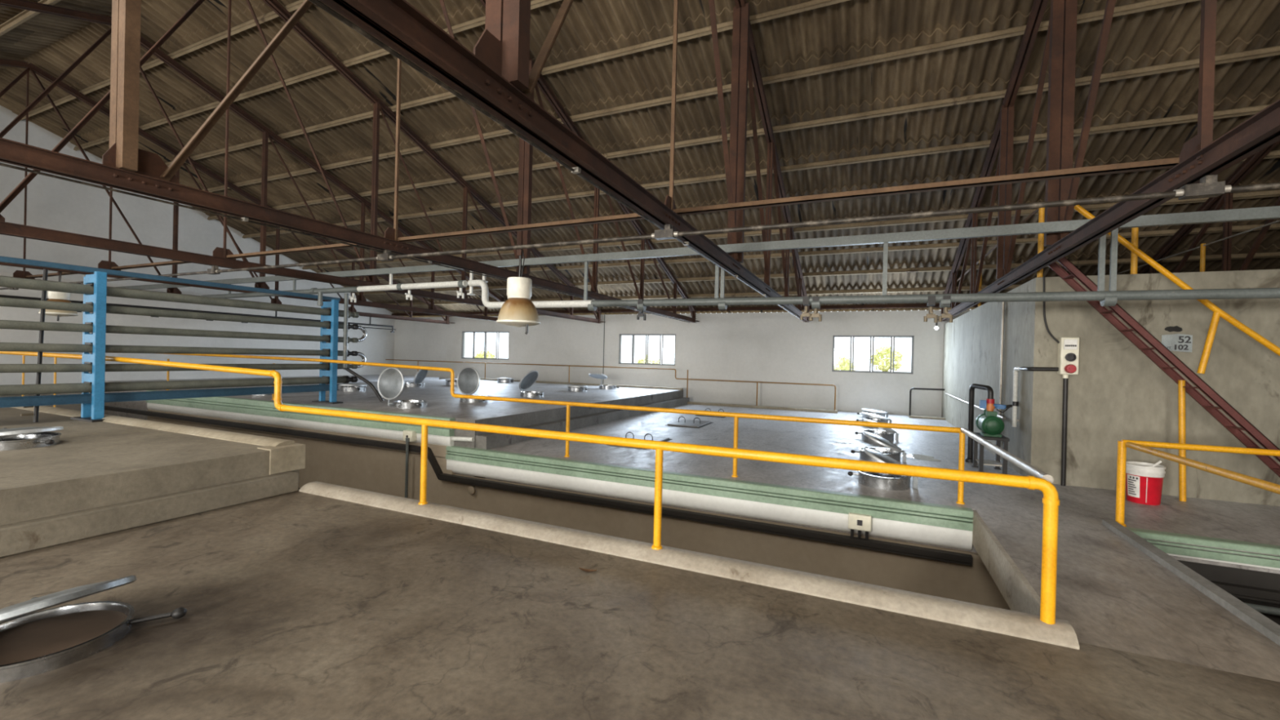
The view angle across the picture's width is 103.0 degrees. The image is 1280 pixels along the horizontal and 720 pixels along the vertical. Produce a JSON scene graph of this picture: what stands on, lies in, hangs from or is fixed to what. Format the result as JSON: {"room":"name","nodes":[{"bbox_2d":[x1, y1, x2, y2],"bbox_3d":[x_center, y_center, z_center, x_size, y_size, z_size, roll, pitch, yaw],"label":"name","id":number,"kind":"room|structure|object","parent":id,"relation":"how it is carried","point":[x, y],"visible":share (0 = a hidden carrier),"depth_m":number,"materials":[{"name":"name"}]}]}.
{"room":"winery tank room","nodes":[
{"label":"winery tank room","id":0,"kind":"room"},
{"bbox_2d":[0,407,298,525],"bbox_3d":[-11.739,0.888,3.155,13.520,0.420,10.400,2,0,24],"label":"concrete platform","id":1,"kind":"structure","parent":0,"point":[93,464],"depth_m":4.33,"materials":[{"name":"concrete"}]},
{"bbox_2d":[0,426,63,450],"bbox_3d":[-5.952,0.725,4.822,0.647,0.175,0.648,1,0,-38],"label":"manhole cover","id":2,"kind":"object","parent":1,"relation":"on","point":[15,438],"visible":1,"depth_m":4.78,"materials":[{"name":"silver metal"}]},
{"bbox_2d":[20,269,48,422],"bbox_3d":[-7.479,-0.187,6.313,0.099,1.914,0.287,1,0,-10],"label":"rod","id":3,"kind":"object","parent":1,"relation":"on","point":[35,414],"visible":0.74,"depth_m":6.34,"materials":[{"name":"brown metal"}]},
{"bbox_2d":[0,471,298,558],"bbox_3d":[-5.531,1.171,0.337,0.145,0.185,10.320,2,0,24],"label":"concrete ledge","id":4,"kind":"structure","parent":1,"relation":"attached to","point":[20,537],"depth_m":3.89,"materials":[{"name":"concrete"}]},
{"bbox_2d":[12,405,294,446],"bbox_3d":[-9.694,0.683,7.856,13.410,0.050,0.190,2,0,24],"label":"trim","id":5,"kind":"structure","parent":1,"relation":"attached to","point":[185,429],"depth_m":5.83,"materials":[{"name":"concrete"}]},
{"bbox_2d":[0,256,367,422],"bbox_3d":[-7.835,-0.217,4.901,0.590,1.965,11.558,2,0,24],"label":"tube rack","id":6,"kind":"object","parent":1,"relation":"on","point":[95,290],"visible":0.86,"depth_m":7.00,"materials":[{"name":"blue metal"}]},
{"bbox_2d":[257,443,305,474],"bbox_3d":[-3.577,0.979,5.079,0.215,0.242,0.330,2,0,24],"label":"trim","id":7,"kind":"structure","parent":1,"relation":"attached to","point":[286,458],"depth_m":5.02,"materials":[{"name":"concrete"}]},
{"bbox_2d":[0,105,395,410],"bbox_3d":[-15.399,-1.408,11.649,0.200,9.555,22.900,2,0,24],"label":"wall","id":8,"kind":"structure","parent":0,"point":[52,203],"depth_m":14.24,"materials":[{"name":"white paint"}]},
{"bbox_2d":[104,374,439,420],"bbox_3d":[-11.241,2.039,16.944,3.240,2.820,8.600,2,0,24],"label":"floor","id":9,"kind":"structure","parent":0,"point":[138,405],"depth_m":13.55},
{"bbox_2d":[160,378,679,478],"bbox_3d":[-4.739,2.214,13.645,9.130,2.820,9.320,2,0,24],"label":"platform","id":10,"kind":"structure","parent":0,"point":[440,402],"depth_m":11.12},
{"bbox_2d":[146,390,454,436],"bbox_3d":[-6.805,0.903,9.418,8.740,0.268,0.119,2,0,24],"label":"trim","id":11,"kind":"structure","parent":10,"relation":"attached to","point":[245,406],"depth_m":9.06,"materials":[{"name":"green paint"}]},
{"bbox_2d":[339,383,366,391],"bbox_3d":[-6.966,0.665,12.423,0.666,0.178,0.596,2,0,24],"label":"manhole cover","id":12,"kind":"object","parent":10,"relation":"on","point":[346,387],"visible":1,"depth_m":12.22,"materials":[{"name":"silver metal"}]},
{"bbox_2d":[377,367,426,408],"bbox_3d":[-4.269,0.485,9.048,0.918,0.699,0.570,1,0,-5],"label":"manhole cover","id":13,"kind":"object","parent":10,"relation":"on","point":[391,382],"visible":1,"depth_m":9.07,"materials":[{"name":"silver metal"}]},
{"bbox_2d":[404,369,427,386],"bbox_3d":[-6.345,0.467,14.411,0.744,0.586,0.607,2,0,24],"label":"manhole cover","id":14,"kind":"object","parent":10,"relation":"on","point":[420,375],"visible":0.85,"depth_m":14.29,"materials":[{"name":"silver metal"}]},
{"bbox_2d":[457,366,487,402],"bbox_3d":[-3.445,0.494,10.388,0.675,0.710,0.572,1,0,-6],"label":"manhole cover","id":15,"kind":"object","parent":10,"relation":"on","point":[468,378],"visible":0.79,"depth_m":10.40,"materials":[{"name":"silver metal"}]},
{"bbox_2d":[519,369,543,397],"bbox_3d":[-2.513,0.553,12.067,0.671,0.624,0.589,2,0,24],"label":"manhole cover","id":16,"kind":"object","parent":10,"relation":"on","point":[530,378],"visible":1,"depth_m":12.08,"materials":[{"name":"silver metal"}]},
{"bbox_2d":[567,384,587,391],"bbox_3d":[-1.725,0.789,14.353,0.666,0.171,0.597,2,0,24],"label":"manhole cover","id":17,"kind":"object","parent":10,"relation":"on","point":[577,388],"visible":1,"depth_m":14.15,"materials":[{"name":"silver metal"}]},
{"bbox_2d":[588,373,618,389],"bbox_3d":[-1.108,0.645,15.676,1.051,0.476,0.563,2,0,32],"label":"manhole cover","id":18,"kind":"object","parent":10,"relation":"on","point":[596,375],"visible":0.99,"depth_m":15.63,"materials":[{"name":"silver metal"}]},
{"bbox_2d":[453,390,689,449],"bbox_3d":[-0.630,1.274,11.812,0.600,0.716,9.328,2,0,24],"label":"floor","id":19,"kind":"structure","parent":0,"point":[553,420],"depth_m":9.40,"materials":[{"name":"concrete"}]},
{"bbox_2d":[147,408,1010,609],"bbox_3d":[-3.387,2.482,7.895,16.300,2.400,0.085,2,0,24],"label":"wall","id":20,"kind":"structure","parent":0,"point":[362,467],"depth_m":6.37,"materials":[{"name":"concrete"}]},
{"bbox_2d":[146,402,453,446],"bbox_3d":[-6.807,1.130,9.428,8.740,0.182,0.100,2,0,24],"label":"trim","id":21,"kind":"structure","parent":20,"relation":"attached to","point":[349,429],"depth_m":8.99,"materials":[{"name":"white paint"}]},
{"bbox_2d":[402,430,417,497],"bbox_3d":[-3.590,1.885,7.871,0.200,1.585,0.131,2,0,24],"label":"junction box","id":22,"kind":"object","parent":20,"relation":"attached to","point":[408,436],"visible":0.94,"depth_m":7.81,"materials":[{"name":"beige plastic"}]},
{"bbox_2d":[104,405,972,565],"bbox_3d":[-4.924,1.507,8.492,17.760,0.480,0.075,2,0,24],"label":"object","id":23,"kind":"structure","parent":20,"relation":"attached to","point":[847,540],"depth_m":6.36,"materials":[{"name":"metal"}]},
{"bbox_2d":[445,445,973,531],"bbox_3d":[0.171,1.468,6.300,6.685,0.190,0.119,2,0,24],"label":"trim","id":24,"kind":"structure","parent":20,"relation":"attached to","point":[907,511],"depth_m":5.81,"materials":[{"name":"green paint"}]},
{"bbox_2d":[446,459,972,550],"bbox_3d":[0.169,1.670,6.309,6.685,0.213,0.100,2,0,24],"label":"trim","id":25,"kind":"structure","parent":20,"relation":"attached to","point":[908,531],"depth_m":5.88,"materials":[{"name":"white paint"}]},
{"bbox_2d":[848,512,871,538],"bbox_3d":[2.277,1.718,5.274,0.220,0.240,0.091,2,0,24],"label":"switch box","id":26,"kind":"object","parent":20,"relation":"attached to","point":[859,522],"visible":1,"depth_m":5.24,"materials":[{"name":"beige plastic"}]},
{"bbox_2d":[972,510,1040,615],"bbox_3d":[2.736,1.608,3.811,0.035,0.306,2.490,2,0,24],"label":"trim","id":27,"kind":"structure","parent":20,"relation":"attached to","point":[1018,593],"depth_m":3.78,"materials":[{"name":"concrete"}]},
{"bbox_2d":[1102,519,1279,645],"bbox_3d":[3.699,1.454,3.377,0.130,0.045,2.600,2,0,24],"label":"trim","id":28,"kind":"structure","parent":20,"relation":"attached to","point":[1262,624],"depth_m":3.24,"materials":[{"name":"concrete"}]},
{"bbox_2d":[1125,527,1279,568],"bbox_3d":[7.453,1.642,3.047,7.200,0.150,0.119,2,0,24],"label":"trim","id":29,"kind":"structure","parent":20,"relation":"attached to","point":[1147,534],"depth_m":4.21,"materials":[{"name":"green paint"}]},
{"bbox_2d":[1165,552,1279,569],"bbox_3d":[7.454,1.735,3.056,7.200,0.070,0.100,2,0,24],"label":"trim","id":30,"kind":"structure","parent":20,"relation":"attached to","point":[1171,554],"depth_m":4.18,"materials":[{"name":"white paint"}]},
{"bbox_2d":[1177,560,1279,625],"bbox_3d":[7.421,2.869,3.061,7.210,2.200,0.095,2,0,24],"label":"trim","id":31,"kind":"structure","parent":20,"relation":"attached to","point":[1251,578],"depth_m":4.14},
{"bbox_2d":[1209,580,1279,604],"bbox_3d":[7.369,1.940,3.000,7.100,0.085,0.075,2,0,24],"label":"cable tray","id":32,"kind":"object","parent":20,"relation":"attached to","point":[1267,595],"visible":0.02,"depth_m":4.07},
{"bbox_2d":[1244,602,1279,615],"bbox_3d":[7.344,2.038,2.950,7.100,0.060,0.057,2,0,24],"label":"pipe","id":33,"kind":"object","parent":32,"relation":"attached to","point":[1262,609],"visible":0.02,"depth_m":4.00,"materials":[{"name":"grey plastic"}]},
{"bbox_2d":[0,0,1279,317],"bbox_3d":[-2.450,-3.705,5.773,28.320,4.334,24.000,2,0,24],"label":"ceiling","id":34,"kind":"structure","parent":0,"point":[851,29],"depth_m":9.14,"materials":[{"name":"metal"}]},
{"bbox_2d":[0,0,62,36],"bbox_3d":[-2.805,-5.453,5.095,27.900,0.108,0.084,2,0,24],"label":"roof purlin","id":35,"kind":"structure","parent":34,"relation":"attached to","point":[25,15],"depth_m":8.42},
{"bbox_2d":[20,0,304,120],"bbox_3d":[-2.174,-5.444,6.508,27.900,0.108,0.084,2,0,24],"label":"roof purlin","id":36,"kind":"structure","parent":34,"relation":"attached to","point":[294,6],"depth_m":9.08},
{"bbox_2d":[73,0,560,151],"bbox_3d":[-1.786,-5.093,7.397,27.900,0.108,0.084,2,0,24],"label":"roof purlin","id":37,"kind":"structure","parent":34,"relation":"attached to","point":[535,3],"depth_m":9.37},
{"bbox_2d":[164,0,848,166],"bbox_3d":[-1.399,-4.743,8.286,27.900,0.108,0.084,2,0,24],"label":"roof purlin","id":38,"kind":"structure","parent":34,"relation":"attached to","point":[813,4],"depth_m":7.89,"materials":[{"name":"wood"}]},
{"bbox_2d":[391,302,985,315],"bbox_3d":[2.063,-1.612,16.222,27.900,0.108,0.084,2,0,24],"label":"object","id":39,"kind":"structure","parent":34,"relation":"attached to","point":[904,305],"depth_m":15.66,"materials":[{"name":"red metal"}]},
{"bbox_2d":[201,0,1199,191],"bbox_3d":[-1.011,-4.392,9.175,27.900,0.108,0.084,2,0,24],"label":"roof purlin","id":40,"kind":"structure","parent":34,"relation":"attached to","point":[1148,5],"depth_m":7.53,"materials":[{"name":"wood"}]},
{"bbox_2d":[207,45,1279,220],"bbox_3d":[-0.623,-4.042,10.063,27.900,0.108,0.084,2,0,24],"label":"roof purlin","id":41,"kind":"structure","parent":34,"relation":"attached to","point":[1272,51],"depth_m":8.05,"materials":[{"name":"wood"}]},
{"bbox_2d":[242,103,1271,238],"bbox_3d":[-0.236,-3.691,10.952,27.900,0.108,0.084,2,0,24],"label":"roof purlin","id":42,"kind":"structure","parent":34,"relation":"attached to","point":[1251,110],"depth_m":8.93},
{"bbox_2d":[302,189,1279,269],"bbox_3d":[0.540,-2.990,12.729,27.900,0.108,0.084,2,0,24],"label":"roof purlin","id":43,"kind":"structure","parent":34,"relation":"attached to","point":[1267,193],"depth_m":10.88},
{"bbox_2d":[354,222,1279,280],"bbox_3d":[0.927,-2.639,13.618,27.900,0.108,0.084,2,0,24],"label":"roof purlin","id":44,"kind":"structure","parent":34,"relation":"attached to","point":[1277,225],"depth_m":11.66,"materials":[{"name":"wood"}]},
{"bbox_2d":[355,251,1279,294],"bbox_3d":[1.315,-2.289,14.507,27.900,0.108,0.084,2,0,24],"label":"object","id":45,"kind":"structure","parent":34,"relation":"attached to","point":[1260,255],"depth_m":12.43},
{"bbox_2d":[0,404,1279,719],"bbox_3d":[-2.644,2.509,5.928,27.940,2.400,22.900,2,0,24],"label":"floor","id":46,"kind":"structure","parent":0,"point":[300,606],"depth_m":2.68,"materials":[{"name":"concrete"}]},
{"bbox_2d":[0,575,186,683],"bbox_3d":[-2.749,1.169,2.410,0.654,0.305,0.729,2,0,24],"label":"manhole cover","id":47,"kind":"object","parent":46,"relation":"on","point":[42,642],"visible":1,"depth_m":2.35,"materials":[{"name":"silver metal"}]},
{"bbox_2d":[161,353,965,504],"bbox_3d":[-5.535,0.570,9.105,19.379,1.308,0.076,2,0,24],"label":"pipe railing","id":48,"kind":"object","parent":46,"relation":"on","point":[736,415],"visible":0.9,"depth_m":6.44,"materials":[{"name":"metal"}]},
{"bbox_2d":[960,427,1053,483],"bbox_3d":[2.724,0.673,3.932,0.051,0.100,2.631,2,0,24],"label":"rail","id":49,"kind":"object","parent":48,"relation":"attached to","point":[1029,468],"visible":0.89,"depth_m":3.36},
{"bbox_2d":[625,431,671,441],"bbox_3d":[0.006,1.284,8.477,0.740,0.158,1.080,2,0,24],"label":"hatch cover","id":50,"kind":"object","parent":46,"relation":"on","point":[637,437],"visible":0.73,"depth_m":8.67,"materials":[{"name":"metal"}]},
{"bbox_2d":[298,480,1079,649],"bbox_3d":[-0.546,1.337,3.860,6.080,0.066,0.190,2,0,24],"label":"concrete curb","id":51,"kind":"structure","parent":46,"relation":"on","point":[987,618],"depth_m":3.26,"materials":[{"name":"concrete"}]},
{"bbox_2d":[0,351,1059,624],"bbox_3d":[-6.648,0.519,6.612,19.377,1.248,0.079,2,0,24],"label":"pipe railing","id":52,"kind":"object","parent":51,"relation":"on","point":[1051,500],"visible":0.89,"depth_m":3.49,"materials":[{"name":"metal"}]},
{"bbox_2d":[666,416,713,428],"bbox_3d":[1.079,1.299,10.954,0.740,0.158,1.080,2,0,24],"label":"hatch cover","id":53,"kind":"object","parent":46,"relation":"on","point":[682,423],"visible":1,"depth_m":10.80,"materials":[{"name":"metal"}]},
{"bbox_2d":[857,408,888,417],"bbox_3d":[6.025,1.379,13.126,0.582,0.220,0.582,1,0,-21],"label":"manhole cover","id":54,"kind":"object","parent":46,"relation":"on","point":[882,413],"visible":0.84,"depth_m":12.98,"materials":[{"name":"silver metal"}]},
{"bbox_2d":[856,412,891,422],"bbox_3d":[5.345,1.341,11.568,0.581,0.277,0.579,1,0,-20],"label":"manhole cover","id":55,"kind":"object","parent":46,"relation":"on","point":[877,418],"visible":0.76,"depth_m":11.42,"materials":[{"name":"silver metal"}]},
{"bbox_2d":[854,417,898,441],"bbox_3d":[4.411,1.282,9.420,0.576,0.368,0.597,1,0,-24],"label":"manhole cover","id":56,"kind":"object","parent":46,"relation":"on","point":[888,434],"visible":0.62,"depth_m":9.27,"materials":[{"name":"silver metal"}]},
{"bbox_2d":[850,431,906,462],"bbox_3d":[3.507,1.253,7.416,0.578,0.401,0.601,1,0,-24],"label":"manhole cover","id":57,"kind":"object","parent":46,"relation":"on","point":[894,451],"visible":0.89,"depth_m":7.28,"materials":[{"name":"silver metal"}]},
{"bbox_2d":[847,446,918,490],"bbox_3d":[2.844,1.238,5.905,0.579,0.412,0.602,1,0,-24],"label":"manhole cover","id":58,"kind":"object","parent":46,"relation":"on","point":[874,480],"visible":0.75,"depth_m":5.74,"materials":[{"name":"silver metal"}]},
{"bbox_2d":[901,453,941,461],"bbox_3d":[4.271,1.468,7.651,0.426,0.002,0.557,1,0,-19],"label":"puddle","id":59,"kind":"object","parent":46,"relation":"on","point":[922,457],"visible":0.96,"depth_m":7.66,"materials":[{"name":"liquid"}]},
{"bbox_2d":[964,383,1012,474],"bbox_3d":[4.808,0.912,6.988,0.443,1.150,0.864,2,0,24],"label":"pump","id":60,"kind":"object","parent":46,"relation":"on","point":[988,422],"visible":0.98,"depth_m":6.83,"materials":[{"name":"green metal"}]},
{"bbox_2d":[975,458,1002,466],"bbox_3d":[4.695,1.400,6.840,0.260,0.094,0.396,2,0,24],"label":"shelf","id":61,"kind":"object","parent":60,"relation":"attached to","point":[996,463],"depth_m":6.81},
{"bbox_2d":[986,403,1012,413],"bbox_3d":[4.814,0.648,6.822,0.308,0.120,0.127,2,0,24],"label":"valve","id":62,"kind":"object","parent":60,"relation":"attached to","point":[990,406],"depth_m":6.81,"materials":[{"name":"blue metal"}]},
{"bbox_2d":[1125,460,1165,505],"bbox_3d":[5.348,1.273,5.401,0.324,0.468,0.324,2,0,24],"label":"paint bucket","id":63,"kind":"object","parent":46,"relation":"on","point":[1144,481],"visible":0.91,"depth_m":5.30,"materials":[{"name":"red plastic"}]},
{"bbox_2d":[1048,204,1279,501],"bbox_3d":[5.814,-0.091,5.384,2.418,3.221,0.427,2,0,24],"label":"staircase","id":64,"kind":"structure","parent":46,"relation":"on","point":[1184,386],"depth_m":5.40,"materials":[{"name":"metal"}]},
{"bbox_2d":[1115,439,1279,526],"bbox_3d":[6.878,1.172,2.021,6.835,0.776,2.674,2,0,24],"label":"pipe railing","id":65,"kind":"object","parent":46,"relation":"on","point":[1141,446],"visible":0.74,"depth_m":4.28,"materials":[{"name":"metal"}]},
{"bbox_2d":[394,309,972,417],"bbox_3d":[2.100,1.138,16.468,27.940,5.280,0.200,2,0,24],"label":"wall","id":66,"kind":"structure","parent":0,"point":[763,347],"depth_m":16.07,"materials":[{"name":"white paint"}]},
{"bbox_2d":[0,58,454,324],"bbox_3d":[-12.194,-3.712,10.251,0.160,4.412,22.867,2,0,24],"label":"roof truss","id":67,"kind":"object","parent":66,"relation":"attached to","point":[35,70],"visible":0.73,"depth_m":12.24,"materials":[{"name":"red metal"}]},
{"bbox_2d":[0,294,395,333],"bbox_3d":[-11.736,-1.260,11.253,0.194,0.488,14.965,2,0,24],"label":"pipe","id":68,"kind":"object","parent":67,"relation":"hanging from","point":[1,295],"visible":0.55,"depth_m":12.93,"materials":[{"name":"black metal"}]},
{"bbox_2d":[0,0,505,320],"bbox_3d":[-8.999,-3.627,8.824,0.160,4.412,22.867,2,0,24],"label":"roof truss","id":69,"kind":"object","parent":66,"relation":"attached to","point":[268,134],"visible":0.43,"depth_m":10.38,"materials":[{"name":"red metal"}]},
{"bbox_2d":[38,271,78,320],"bbox_3d":[-9.351,-1.022,8.191,0.426,0.805,0.426,2,0,24],"label":"hanging lamp","id":70,"kind":"object","parent":69,"relation":"hanging from","point":[52,295],"visible":0.64,"depth_m":8.11,"materials":[{"name":"white metal"}]},
{"bbox_2d":[0,0,605,323],"bbox_3d":[-5.896,-3.545,7.438,0.160,4.412,22.867,2,0,24],"label":"roof truss","id":71,"kind":"object","parent":66,"relation":"attached to","point":[219,259],"visible":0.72,"depth_m":8.22,"materials":[{"name":"red metal"}]},
{"bbox_2d":[26,157,1179,278],"bbox_3d":[-5.946,-1.492,7.374,20.440,0.045,0.060,2,0,24],"label":"bar","id":72,"kind":"object","parent":71,"relation":"attached to","point":[1165,163],"visible":0.78,"depth_m":4.11,"materials":[{"name":"metal"}]},
{"bbox_2d":[0,0,699,322],"bbox_3d":[-2.756,-3.462,6.035,0.202,4.412,22.867,2,0,24],"label":"roof truss","id":73,"kind":"object","parent":66,"relation":"attached to","point":[125,166],"visible":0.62,"depth_m":4.37,"materials":[{"name":"red metal"}]},
{"bbox_2d":[0,162,688,322],"bbox_3d":[-2.344,-1.237,7.188,0.050,0.028,19.200,2,0,24],"label":"conduit","id":74,"kind":"object","parent":73,"relation":"attached to","point":[244,219],"visible":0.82,"depth_m":4.40,"materials":[{"name":"metal"}]},
{"bbox_2d":[462,331,509,359],"bbox_3d":[-6.094,-0.579,20.095,2.360,1.100,0.080,2,0,24],"label":"window","id":75,"kind":"structure","parent":66,"relation":"in","point":[463,332],"depth_m":20.08,"materials":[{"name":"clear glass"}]},
{"bbox_2d":[319,0,809,322],"bbox_3d":[0.375,-3.379,4.637,0.202,4.412,22.867,2,0,24],"label":"roof truss","id":76,"kind":"object","parent":66,"relation":"attached to","point":[496,77],"visible":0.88,"depth_m":2.87,"materials":[{"name":"red metal"}]},
{"bbox_2d":[308,0,803,321],"bbox_3d":[0.787,-1.154,5.789,0.050,0.028,19.200,2,0,24],"label":"conduit","id":77,"kind":"object","parent":76,"relation":"attached to","point":[576,171],"visible":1,"depth_m":2.33,"materials":[{"name":"metal"}]},
{"bbox_2d":[618,333,675,365],"bbox_3d":[0.244,-0.359,17.263,2.090,1.045,0.080,2,0,24],"label":"window","id":78,"kind":"structure","parent":66,"relation":"in","point":[620,335],"depth_m":17.25,"materials":[{"name":"clear glass"}]},
{"bbox_2d":[831,335,914,373],"bbox_3d":[6.578,-0.166,14.434,2.090,1.055,0.080,2,0,24],"label":"window","id":79,"kind":"structure","parent":66,"relation":"in","point":[833,336],"depth_m":14.40,"materials":[{"name":"clear glass"}]},
{"bbox_2d":[940,0,1279,321],"bbox_3d":[3.497,-3.296,3.242,0.202,4.412,22.867,2,0,24],"label":"roof truss","id":80,"kind":"object","parent":66,"relation":"attached to","point":[1200,157],"visible":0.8,"depth_m":5.28,"materials":[{"name":"red metal"}]},
{"bbox_2d":[0,174,1279,289],"bbox_3d":[-2.647,-1.188,5.702,27.840,0.115,0.075,2,0,24],"label":"conduit line","id":81,"kind":"object","parent":80,"relation":"attached to","point":[1208,187],"visible":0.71,"depth_m":3.80,"materials":[{"name":"metal"}]},
{"bbox_2d":[496,249,540,334],"bbox_3d":[-1.198,-0.672,5.052,0.426,0.844,0.426,2,0,24],"label":"hanging lamp","id":82,"kind":"object","parent":81,"relation":"hanging from","point":[518,311],"visible":1,"depth_m":4.94,"materials":[{"name":"white metal"}]},
{"bbox_2d":[115,205,1279,289],"bbox_3d":[-1.706,-1.502,7.791,27.740,0.100,0.060,2,0,24],"label":"support rail","id":83,"kind":"object","parent":80,"relation":"attached to","point":[1266,212],"visible":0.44,"depth_m":5.88,"materials":[{"name":"blue paint"}]},
{"bbox_2d":[200,227,1279,322],"bbox_3d":[0.612,-0.932,6.709,22.600,0.914,0.200,2,0,24],"label":"pipe","id":84,"kind":"object","parent":83,"relation":"hanging from","point":[1106,298],"visible":0.97,"depth_m":5.77,"materials":[{"name":"grey metal"}]},
{"bbox_2d":[342,293,348,368],"bbox_3d":[-5.469,-0.547,9.455,0.084,1.382,0.082,2,0,24],"label":"pipe","id":85,"kind":"object","parent":84,"relation":"hanging from","point":[345,330],"visible":1,"depth_m":9.43,"materials":[{"name":"grey plastic"}]},
{"bbox_2d":[345,367,383,401],"bbox_3d":[-5.130,0.462,9.469,0.703,0.631,0.094,1,0,-3],"label":"hose","id":86,"kind":"object","parent":85,"relation":"attached to","point":[347,369],"visible":1,"depth_m":9.44,"materials":[{"name":"black rubber"}]},
{"bbox_2d":[800,306,811,320],"bbox_3d":[1.970,-0.554,6.046,0.136,0.170,0.101,2,0,24],"label":"clamp","id":87,"kind":"object","parent":84,"relation":"on","point":[806,313],"depth_m":6.05,"materials":[{"name":"beige metal"}]},
{"bbox_2d":[810,308,822,321],"bbox_3d":[2.071,-0.541,6.001,0.136,0.170,0.101,2,0,24],"label":"clamp","id":88,"kind":"object","parent":84,"relation":"on","point":[815,314],"depth_m":6.00,"materials":[{"name":"beige metal"}]},
{"bbox_2d":[923,306,937,322],"bbox_3d":[3.156,-0.492,5.516,0.136,0.170,0.101,2,0,24],"label":"clamp","id":89,"kind":"object","parent":84,"relation":"on","point":[931,315],"depth_m":5.52,"materials":[{"name":"beige metal"}]},
{"bbox_2d":[937,306,952,322],"bbox_3d":[3.284,-0.489,5.459,0.136,0.170,0.101,2,0,24],"label":"clamp","id":90,"kind":"object","parent":84,"relation":"on","point":[945,315],"depth_m":5.46,"materials":[{"name":"beige metal"}]},
{"bbox_2d":[389,284,1022,305],"bbox_3d":[1.703,-1.938,15.395,27.900,0.108,0.084,2,0,24],"label":"pipe","id":91,"kind":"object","parent":80,"relation":"on","point":[1012,286],"depth_m":14.37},
{"bbox_2d":[1137,140,1279,274],"bbox_3d":[6.655,-3.212,1.831,0.160,4.412,22.867,2,0,24],"label":"roof truss","id":92,"kind":"object","parent":66,"relation":"attached to","point":[1251,162],"visible":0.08,"depth_m":8.20,"materials":[{"name":"red metal"}]},
{"bbox_2d":[941,269,1279,506],"bbox_3d":[9.825,0.353,8.452,7.340,2.500,8.150,2,0,24],"label":"wall","id":93,"kind":"structure","parent":0,"point":[1117,393],"depth_m":5.90,"materials":[{"name":"concrete"}]},
{"bbox_2d":[480,377,945,420],"bbox_3d":[0.405,1.097,16.360,16.250,0.480,0.180,2,0,24],"label":"trim","id":94,"kind":"structure","parent":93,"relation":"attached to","point":[482,379],"depth_m":15.37,"materials":[{"name":"concrete"}]},
{"bbox_2d":[385,359,835,410],"bbox_3d":[-2.610,0.679,17.753,17.672,1.017,0.058,2,0,24],"label":"pipe railing","id":95,"kind":"object","parent":94,"relation":"on","point":[569,366],"visible":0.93,"depth_m":16.20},
{"bbox_2d":[956,207,1044,306],"bbox_3d":[6.346,-1.466,9.387,0.090,0.958,7.700,2,0,24],"label":"railing","id":96,"kind":"object","parent":93,"relation":"on","point":[1041,211],"visible":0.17,"depth_m":6.31,"materials":[{"name":"metal"}]},
{"bbox_2d":[998,302,1004,457],"bbox_3d":[5.402,0.249,7.607,0.040,2.400,0.038,2,0,24],"label":"pipe","id":97,"kind":"object","parent":93,"relation":"attached to","point":[1002,303],"visible":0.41,"depth_m":7.59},
{"bbox_2d":[1012,366,1058,426],"bbox_3d":[4.994,0.489,6.458,0.306,0.809,0.700,2,0,24],"label":"conduit elbow","id":98,"kind":"object","parent":93,"relation":"attached to","point":[1015,403],"visible":1,"depth_m":6.77,"materials":[{"name":"black metal"}]},
{"bbox_2d":[1060,377,1068,485],"bbox_3d":[5.063,0.852,6.068,0.053,1.290,0.048,2,0,24],"label":"conduit","id":99,"kind":"object","parent":93,"relation":"attached to","point":[1064,410],"visible":1,"depth_m":6.05,"materials":[{"name":"black metal"}]},
{"bbox_2d":[1057,337,1079,377],"bbox_3d":[5.071,-0.025,6.010,0.175,0.485,0.190,2,0,24],"label":"box","id":100,"kind":"object","parent":93,"relation":"attached to","point":[1068,362],"visible":1,"depth_m":5.98,"materials":[{"name":"beige plastic"}]},
{"bbox_2d":[1042,276,1059,343],"bbox_3d":[4.955,-0.603,6.129,0.180,0.807,0.028,2,0,31],"label":"power cable","id":101,"kind":"object","parent":100,"relation":"attached to","point":[1043,277],"visible":0.97,"depth_m":6.15,"materials":[{"name":"black rubber"}]},
{"bbox_2d":[1130,227,1138,274],"bbox_3d":[5.784,-1.435,5.947,0.100,0.900,0.098,2,0,24],"label":"railing post","id":102,"kind":"object","parent":93,"relation":"on","point":[1135,231],"visible":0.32,"depth_m":5.92,"materials":[{"name":"yellow paint"}]},
{"bbox_2d":[1161,333,1192,352],"bbox_3d":[6.008,-0.191,5.694,0.255,0.205,0.010,2,0,24],"label":"sign","id":103,"kind":"object","parent":93,"relation":"attached to","point":[1174,342],"visible":1,"depth_m":5.69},
{"bbox_2d":[1116,219,1279,274],"bbox_3d":[9.491,-1.414,9.023,0.090,1.012,5.800,2,0,24],"label":"railing","id":104,"kind":"object","parent":93,"relation":"on","point":[1202,246],"visible":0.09,"depth_m":8.27,"materials":[{"name":"metal"}]},
{"label":"outside","id":105,"kind":"structure","parent":0,"visible":0},
{"bbox_3d":[6.286,4.882,38.888,100.000,0.200,43.800,2,0,24],"label":"ground","id":106,"kind":"structure","parent":105,"visible":0},
{"bbox_2d":[636,353,661,364],"bbox_3d":[0.347,2.195,24.967,1.255,5.022,1.223,2,0,24],"label":"leafy tree","id":107,"kind":"object","parent":106,"relation":"on","point":[651,359],"visible":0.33,"depth_m":24.80,"materials":[{"name":"green plant"}]},
{"bbox_2d":[834,355,856,370],"bbox_3d":[8.206,2.367,21.072,1.356,5.100,1.356,2,0,24],"label":"leafy tree","id":108,"kind":"object","parent":106,"relation":"on","point":[843,362],"visible":0.27,"depth_m":20.83,"materials":[{"name":"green plant"}]},
{"bbox_2d":[871,346,902,372],"bbox_3d":[10.419,2.172,21.631,1.322,5.592,1.307,1,0,-39],"label":"leafy tree","id":109,"kind":"object","parent":106,"relation":"on","point":[882,367],"visible":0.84,"depth_m":21.41,"materials":[{"name":"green plant"}]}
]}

